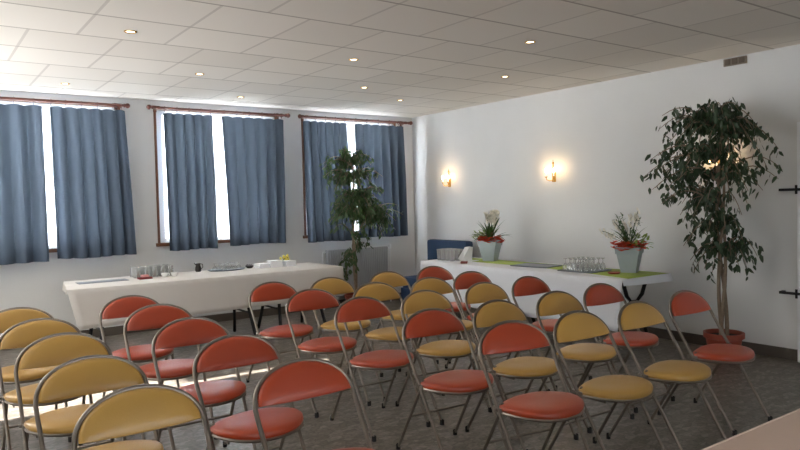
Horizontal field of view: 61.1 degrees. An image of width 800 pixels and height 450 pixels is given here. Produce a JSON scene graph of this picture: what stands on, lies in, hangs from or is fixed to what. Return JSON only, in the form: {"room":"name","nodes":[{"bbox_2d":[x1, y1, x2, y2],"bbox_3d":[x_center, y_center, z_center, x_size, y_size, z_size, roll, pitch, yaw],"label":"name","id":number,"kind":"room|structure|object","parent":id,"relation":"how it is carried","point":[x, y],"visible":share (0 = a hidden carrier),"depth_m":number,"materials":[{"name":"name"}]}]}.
{"room":"conference room","nodes":[
{"label":"conference room","id":0,"kind":"room"},
{"bbox_2d":[0,90,414,335],"bbox_3d":[-3.374,-0.105,8.178,9.174,2.803,0.250,-3,2,-36],"label":"wall","id":1,"kind":"structure","parent":0,"point":[39,285],"depth_m":8.29,"materials":[{"name":"paint"}]},
{"bbox_2d":[0,99,119,252],"bbox_3d":[-3.939,-0.540,7.646,1.570,1.696,0.160,-3,2,-36],"label":"window","id":2,"kind":"structure","parent":1,"relation":"in","point":[51,250],"depth_m":7.65,"materials":[{"name":"brown wood"}]},
{"bbox_2d":[0,102,104,247],"bbox_3d":[-3.939,-0.544,7.646,1.270,1.616,0.029,-3,2,-36],"label":"window pane","id":3,"kind":"object","parent":2,"relation":"hanging from","point":[52,240],"visible":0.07,"depth_m":7.64,"materials":[{"name":"glass"}]},
{"bbox_2d":[0,96,129,109],"bbox_3d":[-4.230,-1.348,7.287,2.522,0.092,0.160,-3,2,-36],"label":"curtain rod","id":4,"kind":"object","parent":1,"relation":"attached to","point":[127,105],"visible":1,"depth_m":7.59,"materials":[{"name":"brown wood"}]},
{"bbox_2d":[0,103,48,264],"bbox_3d":[-4.499,-0.422,7.053,1.460,1.727,0.127,-3,2,-35],"label":"curtain","id":5,"kind":"object","parent":4,"relation":"hanging from","point":[23,201],"visible":1,"depth_m":7.32,"materials":[{"name":"fabric"}]},
{"bbox_2d":[50,106,136,258],"bbox_3d":[-3.498,-0.479,7.766,0.862,1.707,0.110,-3,2,-36],"label":"curtain","id":6,"kind":"object","parent":4,"relation":"hanging from","point":[94,215],"visible":1,"depth_m":7.75,"materials":[{"name":"fabric"}]},
{"bbox_2d":[153,109,276,246],"bbox_3d":[-2.345,-0.616,8.793,1.680,1.696,0.160,-3,2,-36],"label":"window","id":7,"kind":"structure","parent":1,"relation":"in","point":[158,143],"depth_m":8.38,"materials":[{"name":"brown wood"}]},
{"bbox_2d":[163,112,266,240],"bbox_3d":[-2.345,-0.620,8.792,1.380,1.616,0.030,-3,2,-36],"label":"window pane","id":8,"kind":"object","parent":7,"relation":"hanging from","point":[221,199],"visible":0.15,"depth_m":8.80,"materials":[{"name":"glass"}]},
{"bbox_2d":[146,105,289,118],"bbox_3d":[-2.287,-1.440,8.684,1.892,0.092,0.160,-3,2,-36],"label":"curtain rod","id":9,"kind":"object","parent":1,"relation":"attached to","point":[148,107],"visible":0.98,"depth_m":8.58,"materials":[{"name":"brown wood"}]},
{"bbox_2d":[163,113,217,250],"bbox_3d":[-2.600,-0.531,8.416,0.620,1.687,0.129,-3,2,-36],"label":"curtain","id":10,"kind":"object","parent":9,"relation":"hanging from","point":[188,138],"visible":1,"depth_m":8.40,"materials":[{"name":"fabric"}]},
{"bbox_2d":[221,116,285,245],"bbox_3d":[-1.907,-0.574,8.914,0.870,1.667,0.108,-3,2,-36],"label":"curtain","id":11,"kind":"object","parent":9,"relation":"hanging from","point":[253,147],"visible":1,"depth_m":8.89,"materials":[{"name":"fabric"}]},
{"bbox_2d":[80,292,400,336],"bbox_3d":[-3.266,1.248,8.117,8.674,0.100,0.015,-3,2,-36],"label":"baseboard","id":12,"kind":"structure","parent":1,"relation":"attached to","point":[116,330],"depth_m":8.80,"materials":[{"name":"stone"}]},
{"bbox_2d":[301,118,395,238],"bbox_3d":[-0.726,-0.692,9.956,1.650,1.696,0.160,-3,2,-36],"label":"window","id":13,"kind":"structure","parent":1,"relation":"in","point":[305,235],"depth_m":9.48,"materials":[{"name":"brown wood"}]},
{"bbox_2d":[310,120,386,230],"bbox_3d":[-0.726,-0.696,9.956,1.350,1.616,0.033,-3,2,-36],"label":"window pane","id":14,"kind":"object","parent":13,"relation":"hanging from","point":[350,126],"visible":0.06,"depth_m":9.95,"materials":[{"name":"glass"}]},
{"bbox_2d":[298,114,412,125],"bbox_3d":[-0.632,-1.518,9.874,1.952,0.092,0.160,-3,2,-36],"label":"curtain rod","id":15,"kind":"object","parent":1,"relation":"attached to","point":[400,123],"visible":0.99,"depth_m":9.77,"materials":[{"name":"brown wood"}]},
{"bbox_2d":[303,121,351,242],"bbox_3d":[-1.013,-0.606,9.556,0.750,1.687,0.130,-3,2,-36],"label":"curtain","id":16,"kind":"object","parent":15,"relation":"hanging from","point":[321,139],"visible":0.73,"depth_m":9.48,"materials":[{"name":"fabric"}]},
{"bbox_2d":[354,124,407,237],"bbox_3d":[-0.273,-0.651,10.083,0.910,1.667,0.119,-3,2,-36],"label":"curtain","id":17,"kind":"object","parent":15,"relation":"hanging from","point":[384,144],"visible":0.7,"depth_m":10.12,"materials":[{"name":"fabric"}]},
{"bbox_2d":[0,0,799,117],"bbox_3d":[0.079,-1.478,3.286,9.174,0.120,12.184,-3,2,-36],"label":"ceiling","id":18,"kind":"structure","parent":0,"point":[433,56],"depth_m":5.65,"materials":[{"name":"tile"}]},
{"bbox_2d":[124,30,136,33],"bbox_3d":[-1.993,-1.427,5.009,0.092,0.007,0.092,-3,2,-36],"label":"recessed light","id":19,"kind":"object","parent":18,"relation":"in","point":[125,31],"visible":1,"depth_m":5.00,"materials":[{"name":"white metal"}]},
{"bbox_2d":[0,299,799,449],"bbox_3d":[0.145,1.442,3.385,9.174,0.120,12.184,-3,2,-36],"label":"floor","id":20,"kind":"structure","parent":0,"point":[776,381],"depth_m":4.94,"materials":[{"name":"carpet"}]},
{"bbox_2d":[0,307,71,441],"bbox_3d":[-2.468,0.983,4.450,0.486,0.843,0.557,-3,2,-36],"label":"folding chair","id":21,"kind":"object","parent":20,"relation":"on","point":[9,317],"visible":0.49,"depth_m":4.50,"materials":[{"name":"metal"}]},
{"bbox_2d":[0,318,98,449],"bbox_3d":[-2.057,0.991,3.958,0.486,0.843,0.557,-3,2,-37],"label":"folding chair","id":22,"kind":"object","parent":20,"relation":"on","point":[22,334],"visible":0.52,"depth_m":3.98,"materials":[{"name":"yellow leather"}]},
{"bbox_2d":[14,332,126,449],"bbox_3d":[-1.662,0.999,3.453,0.486,0.843,0.557,-3,2,-37],"label":"folding chair","id":23,"kind":"object","parent":20,"relation":"on","point":[59,348],"visible":0.62,"depth_m":3.49,"materials":[{"name":"yellow leather"}]},
{"bbox_2d":[33,355,163,449],"bbox_3d":[-1.250,1.010,2.875,0.486,0.843,0.557,-3,2,-37],"label":"folding chair","id":24,"kind":"object","parent":20,"relation":"on","point":[90,374],"visible":0.98,"depth_m":2.96,"materials":[{"name":"yellow leather"}]},
{"bbox_2d":[99,295,179,396],"bbox_3d":[-1.900,0.953,4.957,0.486,0.843,0.557,-3,2,-37],"label":"folding chair","id":25,"kind":"object","parent":20,"relation":"on","point":[123,306],"visible":0.53,"depth_m":4.97,"materials":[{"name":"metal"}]},
{"bbox_2d":[71,384,212,449],"bbox_3d":[-0.836,1.018,2.348,0.486,0.843,0.557,-3,2,-37],"label":"folding chair","id":26,"kind":"object","parent":20,"relation":"on","point":[136,409],"visible":1,"depth_m":2.46,"materials":[{"name":"yellow leather"}]},
{"bbox_2d":[123,303,216,439],"bbox_3d":[-1.522,0.962,4.453,0.486,0.843,0.557,-3,2,-34],"label":"folding chair","id":27,"kind":"object","parent":20,"relation":"on","point":[154,316],"visible":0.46,"depth_m":4.48,"materials":[{"name":"red leather"}]},
{"bbox_2d":[89,308,256,340],"bbox_3d":[-2.438,0.933,7.301,1.890,0.736,0.770,-3,2,-36],"label":"folding table","id":28,"kind":"object","parent":20,"relation":"on","point":[248,309],"visible":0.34,"depth_m":7.55,"materials":[{"name":"metal"}]},
{"bbox_2d":[62,262,343,329],"bbox_3d":[-2.107,0.731,7.515,3.012,0.381,0.882,-3,2,-36],"label":"tablecloth","id":29,"kind":"object","parent":28,"relation":"on","point":[205,291],"visible":0.7,"depth_m":7.07,"materials":[{"name":"white fabric"}]},
{"bbox_2d":[75,279,127,283],"bbox_3d":[-3.052,0.579,6.957,0.480,0.006,0.180,-3,2,-36],"label":"folder","id":30,"kind":"object","parent":29,"relation":"on","point":[112,280],"visible":1,"depth_m":6.93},
{"bbox_2d":[137,274,152,279],"bbox_3d":[-2.681,0.545,7.125,0.130,0.045,0.090,-3,3,-41],"label":"box","id":31,"kind":"object","parent":29,"relation":"on","point":[146,276],"visible":1,"depth_m":7.09,"materials":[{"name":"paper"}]},
{"bbox_2d":[194,263,202,271],"bbox_3d":[-2.313,0.483,7.784,0.079,0.108,0.080,-1,2,11],"label":"jug","id":32,"kind":"object","parent":29,"relation":"on","point":[198,268],"visible":1,"depth_m":7.75,"materials":[{"name":"metal"}]},
{"bbox_2d":[208,267,245,271],"bbox_3d":[-2.018,0.517,7.897,0.460,0.014,0.285,-3,2,-36],"label":"serving tray","id":33,"kind":"object","parent":29,"relation":"on","point":[234,268],"visible":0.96,"depth_m":7.89,"materials":[{"name":"silver metal"}]},
{"bbox_2d":[253,263,269,268],"bbox_3d":[-1.651,0.485,8.087,0.148,0.054,0.140,-3,3,-41],"label":"napkin stack","id":34,"kind":"object","parent":29,"relation":"on","point":[256,265],"visible":1,"depth_m":8.04,"materials":[{"name":"white paper"}]},
{"bbox_2d":[266,260,282,267],"bbox_3d":[-1.509,0.466,8.164,0.158,0.080,0.140,-2,2,-31],"label":"napkin stack","id":35,"kind":"object","parent":29,"relation":"on","point":[273,263],"visible":0.84,"depth_m":8.11,"materials":[{"name":"white paper"}]},
{"bbox_2d":[280,254,289,260],"bbox_3d":[-1.451,0.425,8.405,0.178,0.125,0.071,-3,2,-36],"label":"flower sprig","id":36,"kind":"object","parent":29,"relation":"on","point":[285,257],"visible":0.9,"depth_m":8.41,"materials":[{"name":"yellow plant"}]},
{"bbox_2d":[282,260,295,266],"bbox_3d":[-1.359,0.466,8.248,0.146,0.067,0.130,-3,3,-44],"label":"napkin stack","id":37,"kind":"object","parent":29,"relation":"on","point":[286,263],"visible":0.77,"depth_m":8.20,"materials":[{"name":"white paper"}]},
{"bbox_2d":[151,317,256,449],"bbox_3d":[-1.121,0.973,3.867,0.486,0.843,0.557,-3,2,-36],"label":"folding chair","id":38,"kind":"object","parent":20,"relation":"on","point":[188,331],"visible":0.78,"depth_m":3.91,"materials":[{"name":"red leather"}]},
{"bbox_2d":[192,333,305,449],"bbox_3d":[-0.714,0.983,3.310,0.486,0.843,0.557,-3,2,-37],"label":"folding chair","id":39,"kind":"object","parent":20,"relation":"on","point":[229,351],"visible":0.93,"depth_m":3.31,"materials":[{"name":"red leather"}]},
{"bbox_2d":[246,281,316,382],"bbox_3d":[-0.967,0.908,5.653,0.486,0.843,0.557,-3,2,-37],"label":"folding chair","id":40,"kind":"object","parent":20,"relation":"on","point":[272,290],"visible":0.84,"depth_m":5.67,"materials":[{"name":"red leather"}]},
{"bbox_2d":[257,304,325,328],"bbox_3d":[-1.302,0.879,8.117,0.870,0.736,0.770,-3,2,-36],"label":"folding table","id":41,"kind":"object","parent":20,"relation":"on","point":[279,305],"visible":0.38,"depth_m":8.06,"materials":[{"name":"metal"}]},
{"bbox_2d":[252,357,374,449],"bbox_3d":[-0.295,0.993,2.724,0.486,0.843,0.557,-3,2,-36],"label":"folding chair","id":42,"kind":"object","parent":20,"relation":"on","point":[297,379],"visible":1,"depth_m":2.83,"materials":[{"name":"red leather"}]},
{"bbox_2d":[285,288,370,417],"bbox_3d":[-0.565,0.918,5.092,0.486,0.843,0.557,-3,2,-34],"label":"folding chair","id":43,"kind":"object","parent":20,"relation":"on","point":[306,299],"visible":0.9,"depth_m":5.09,"materials":[{"name":"red leather"}]},
{"bbox_2d":[310,277,382,376],"bbox_3d":[-0.498,0.889,5.904,0.486,0.843,0.557,-3,2,-36],"label":"folding chair","id":44,"kind":"object","parent":20,"relation":"on","point":[334,285],"visible":0.73,"depth_m":5.94,"materials":[{"name":"yellow leather"}]},
{"bbox_2d":[322,244,391,309],"bbox_3d":[-0.627,0.739,9.915,1.184,0.875,0.135,-3,2,-36],"label":"radiator","id":45,"kind":"object","parent":20,"relation":"on","point":[371,261],"visible":0.47,"depth_m":9.92,"materials":[{"name":"metal"}]},
{"bbox_2d":[319,146,402,299],"bbox_3d":[-0.480,0.065,9.268,1.302,2.259,0.374,-2,2,-31],"label":"potted ficus","id":46,"kind":"object","parent":20,"relation":"on","point":[359,211],"visible":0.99,"depth_m":9.15,"materials":[{"name":"plant"}]},
{"bbox_2d":[344,292,353,299],"bbox_3d":[-0.578,1.069,9.239,0.357,0.260,0.357,-3,2,-36],"label":"pot","id":47,"kind":"object","parent":46,"relation":"attached to","point":[347,296],"depth_m":9.15,"materials":[{"name":"ceramic"}]},
{"bbox_2d":[330,296,430,441],"bbox_3d":[-0.150,0.926,4.589,0.486,0.843,0.557,-3,2,-36],"label":"folding chair","id":48,"kind":"object","parent":20,"relation":"on","point":[359,308],"visible":0.94,"depth_m":4.59,"materials":[{"name":"red leather"}]},
{"bbox_2d":[351,282,427,400],"bbox_3d":[-0.089,0.895,5.446,0.486,0.843,0.557,-3,2,-34],"label":"folding chair","id":49,"kind":"object","parent":20,"relation":"on","point":[381,291],"visible":0.6,"depth_m":5.47,"materials":[{"name":"leather"}]},
{"bbox_2d":[369,271,438,371],"bbox_3d":[0.002,0.864,6.324,0.486,0.843,0.557,-3,2,-37],"label":"folding chair","id":50,"kind":"object","parent":20,"relation":"on","point":[394,279],"visible":0.44,"depth_m":6.40,"materials":[{"name":"yellow leather"}]},
{"bbox_2d":[401,239,472,299],"bbox_3d":[0.508,0.694,9.522,0.640,0.940,0.880,-3,2,-36],"label":"sofa","id":51,"kind":"object","parent":20,"relation":"on","point":[434,246],"visible":0.13,"depth_m":9.61,"materials":[{"name":"blue fabric"}]},
{"bbox_2d":[403,275,416,287],"bbox_3d":[0.454,0.807,9.485,0.500,0.160,0.800,-3,2,-36],"label":"seat cushion","id":52,"kind":"object","parent":51,"relation":"on","point":[411,279],"depth_m":9.50,"materials":[{"name":"blue fabric"}]},
{"bbox_2d":[395,289,491,424],"bbox_3d":[0.299,0.906,4.876,0.486,0.843,0.557,-3,2,-35],"label":"folding chair","id":53,"kind":"object","parent":20,"relation":"on","point":[415,301],"visible":0.95,"depth_m":4.87,"materials":[{"name":"leather"}]},
{"bbox_2d":[405,277,482,376],"bbox_3d":[0.379,0.876,5.722,0.486,0.843,0.557,-3,2,-35],"label":"folding chair","id":54,"kind":"object","parent":20,"relation":"on","point":[436,284],"visible":0.42,"depth_m":5.83,"materials":[{"name":"yellow leather"}]},
{"bbox_2d":[412,266,478,359],"bbox_3d":[0.457,0.840,6.726,0.486,0.843,0.557,-3,2,-34],"label":"folding chair","id":55,"kind":"object","parent":20,"relation":"on","point":[430,271],"visible":0.5,"depth_m":6.82,"materials":[{"name":"red leather"}]},
{"bbox_2d":[396,308,509,449],"bbox_3d":[0.305,0.936,3.994,0.486,0.843,0.557,-3,2,-33],"label":"folding chair","id":56,"kind":"object","parent":20,"relation":"on","point":[426,322],"visible":0.96,"depth_m":4.00,"materials":[{"name":"red leather"}]},
{"bbox_2d":[449,271,521,371],"bbox_3d":[0.776,0.852,6.143,0.486,0.843,0.557,-3,2,-34],"label":"folding chair","id":57,"kind":"object","parent":20,"relation":"on","point":[464,280],"visible":0.34,"depth_m":6.21,"materials":[{"name":"red leather"}]},
{"bbox_2d":[465,282,549,399],"bbox_3d":[0.799,0.881,5.285,0.486,0.843,0.557,-3,2,-37],"label":"folding chair","id":58,"kind":"object","parent":20,"relation":"on","point":[480,292],"visible":0.31,"depth_m":5.36,"materials":[{"name":"yellow leather"}]},
{"bbox_2d":[465,299,578,449],"bbox_3d":[0.756,0.916,4.293,0.486,0.843,0.557,-3,2,-35],"label":"folding chair","id":59,"kind":"object","parent":20,"relation":"on","point":[489,313],"visible":0.93,"depth_m":4.27,"materials":[{"name":"yellow leather"}]},
{"bbox_2d":[478,320,589,449],"bbox_3d":[0.699,0.944,3.503,0.486,0.843,0.557,-2,2,-26],"label":"folding chair","id":60,"kind":"object","parent":20,"relation":"on","point":[507,336],"visible":1,"depth_m":3.51,"materials":[{"name":"red leather"}]},
{"bbox_2d":[511,276,591,387],"bbox_3d":[1.223,0.859,5.638,0.486,0.843,0.557,-3,2,-37],"label":"folding chair","id":61,"kind":"object","parent":20,"relation":"on","point":[525,285],"visible":0.55,"depth_m":5.69,"materials":[{"name":"red leather"}]},
{"bbox_2d":[536,290,633,432],"bbox_3d":[1.230,0.893,4.659,0.486,0.843,0.557,-3,2,-34],"label":"folding chair","id":62,"kind":"object","parent":20,"relation":"on","point":[556,302],"visible":0.84,"depth_m":4.65,"materials":[{"name":"yellow leather"}]},
{"bbox_2d":[547,310,664,449],"bbox_3d":[1.153,0.924,3.790,0.486,0.843,0.557,-3,2,-34],"label":"folding chair","id":63,"kind":"object","parent":20,"relation":"on","point":[575,325],"visible":1,"depth_m":3.79,"materials":[{"name":"yellow leather"}]},
{"bbox_2d":[578,283,674,412],"bbox_3d":[1.658,0.870,5.040,0.486,0.843,0.557,-3,2,-35],"label":"folding chair","id":64,"kind":"object","parent":20,"relation":"on","point":[596,294],"visible":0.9,"depth_m":5.05,"materials":[{"name":"red leather"}]},
{"bbox_2d":[617,281,652,355],"bbox_3d":[1.877,0.846,7.010,0.680,0.738,1.480,-3,2,-36],"label":"folding table","id":65,"kind":"object","parent":20,"relation":"on","point":[624,288],"visible":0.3,"depth_m":6.52,"materials":[{"name":"metal"}]},
{"bbox_2d":[421,257,672,331],"bbox_3d":[1.439,0.699,7.586,0.808,0.481,3.053,-3,2,-36],"label":"tablecloth","id":66,"kind":"object","parent":65,"relation":"on","point":[504,276],"visible":0.48,"depth_m":6.94,"materials":[{"name":"white fabric"}]},
{"bbox_2d":[472,258,532,264],"bbox_3d":[1.127,0.442,8.236,0.379,0.005,0.975,-3,2,-36],"label":"table runner","id":67,"kind":"object","parent":66,"relation":"on","point":[505,262],"depth_m":8.10,"materials":[{"name":"green fabric"}]},
{"bbox_2d":[458,247,478,261],"bbox_3d":[0.831,0.355,8.343,0.195,0.175,0.220,0,3,40],"label":"napkin","id":68,"kind":"object","parent":67,"relation":"on","point":[466,255],"visible":0.94,"depth_m":8.35,"materials":[{"name":"white paper"}]},
{"bbox_2d":[469,209,508,260],"bbox_3d":[1.092,0.117,8.304,0.528,0.643,0.484,0,2,23],"label":"flower planter","id":69,"kind":"object","parent":67,"relation":"on","point":[490,246],"visible":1,"depth_m":8.27,"materials":[{"name":"ceramic"}]},
{"bbox_2d":[510,263,561,267],"bbox_3d":[1.511,0.450,7.528,0.332,0.011,0.472,-3,3,-44],"label":"serving tray","id":70,"kind":"object","parent":67,"relation":"on","point":[534,265],"visible":1,"depth_m":7.52,"materials":[{"name":"silver metal"}]},
{"bbox_2d":[548,264,666,278],"bbox_3d":[1.940,0.468,6.927,0.639,0.005,1.387,-3,2,-36],"label":"table runner","id":71,"kind":"object","parent":66,"relation":"on","point":[627,275],"depth_m":6.59,"materials":[{"name":"green fabric"}]},
{"bbox_2d":[557,267,611,272],"bbox_3d":[1.887,0.462,6.937,0.372,0.011,0.412,-3,3,-41],"label":"serving tray","id":72,"kind":"object","parent":71,"relation":"on","point":[575,269],"visible":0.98,"depth_m":6.91,"materials":[{"name":"silver metal"}]},
{"bbox_2d":[599,208,652,272],"bbox_3d":[2.243,0.145,6.708,0.525,0.643,0.419,-1,2,11],"label":"flower planter","id":73,"kind":"object","parent":71,"relation":"on","point":[628,252],"visible":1,"depth_m":6.65,"materials":[{"name":"ceramic"}]},
{"bbox_2d":[606,300,726,449],"bbox_3d":[1.617,0.903,4.112,0.486,0.843,0.557,-3,2,-36],"label":"folding chair","id":74,"kind":"object","parent":20,"relation":"on","point":[636,314],"visible":0.94,"depth_m":4.10,"materials":[{"name":"yellow leather"}]},
{"bbox_2d":[640,97,783,344],"bbox_3d":[2.787,0.034,6.183,0.732,2.383,1.282,-3,2,-36],"label":"potted ficus","id":75,"kind":"object","parent":20,"relation":"on","point":[728,124],"visible":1,"depth_m":6.08,"materials":[{"name":"plant"}]},
{"bbox_2d":[703,328,744,344],"bbox_3d":[2.948,1.099,6.171,0.346,0.250,0.346,-3,2,-36],"label":"pot","id":76,"kind":"object","parent":75,"relation":"attached to","point":[713,336],"depth_m":6.09,"materials":[{"name":"ceramic"}]},
{"bbox_2d":[657,290,772,435],"bbox_3d":[2.101,0.877,4.545,0.486,0.843,0.557,-3,2,-35],"label":"folding chair","id":77,"kind":"object","parent":20,"relation":"on","point":[682,302],"visible":0.96,"depth_m":4.52,"materials":[{"name":"red leather"}]},
{"bbox_2d":[701,408,799,449],"bbox_3d":[1.353,1.032,1.871,1.700,0.749,0.766,-3,2,-36],"label":"desk","id":78,"kind":"object","parent":20,"relation":"on","point":[782,432],"visible":1,"depth_m":2.09,"materials":[{"name":"laminate"}]},
{"bbox_2d":[412,44,799,349],"bbox_3d":[3.805,-0.187,5.837,0.250,2.803,11.934,-3,2,-36],"label":"wall","id":79,"kind":"structure","parent":0,"point":[598,137],"depth_m":7.46,"materials":[{"name":"paint"}]},
{"bbox_2d":[442,168,450,186],"bbox_3d":[0.684,-0.687,9.845,0.100,0.270,0.159,-3,2,-36],"label":"wall lamp","id":80,"kind":"object","parent":79,"relation":"attached to","point":[449,180],"visible":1,"depth_m":9.86,"materials":[{"name":"gold metal"}]},
{"bbox_2d":[545,162,555,181],"bbox_3d":[1.840,-0.658,8.238,0.100,0.270,0.159,-3,2,-36],"label":"wall lamp","id":81,"kind":"object","parent":79,"relation":"attached to","point":[553,170],"visible":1,"depth_m":8.25,"materials":[{"name":"gold metal"}]},
{"bbox_2d":[618,327,797,360],"bbox_3d":[1.901,1.123,8.344,0.015,0.100,5.649,-3,2,-36],"label":"baseboard","id":82,"kind":"structure","parent":79,"relation":"attached to","point":[760,349],"depth_m":6.41,"materials":[{"name":"wood"}]},
{"bbox_2d":[723,55,746,66],"bbox_3d":[3.163,-1.546,6.402,0.028,0.070,0.220,-3,2,-36],"label":"air vent","id":83,"kind":"object","parent":79,"relation":"in","point":[742,59],"visible":1,"depth_m":6.39,"materials":[{"name":"beige plastic"}]},
{"bbox_2d":[779,122,799,362],"bbox_3d":[3.794,0.164,5.587,0.086,2.120,1.270,-3,2,-36],"label":"door","id":84,"kind":"structure","parent":79,"relation":"in","point":[796,189],"depth_m":5.96,"materials":[{"name":"white paint"}]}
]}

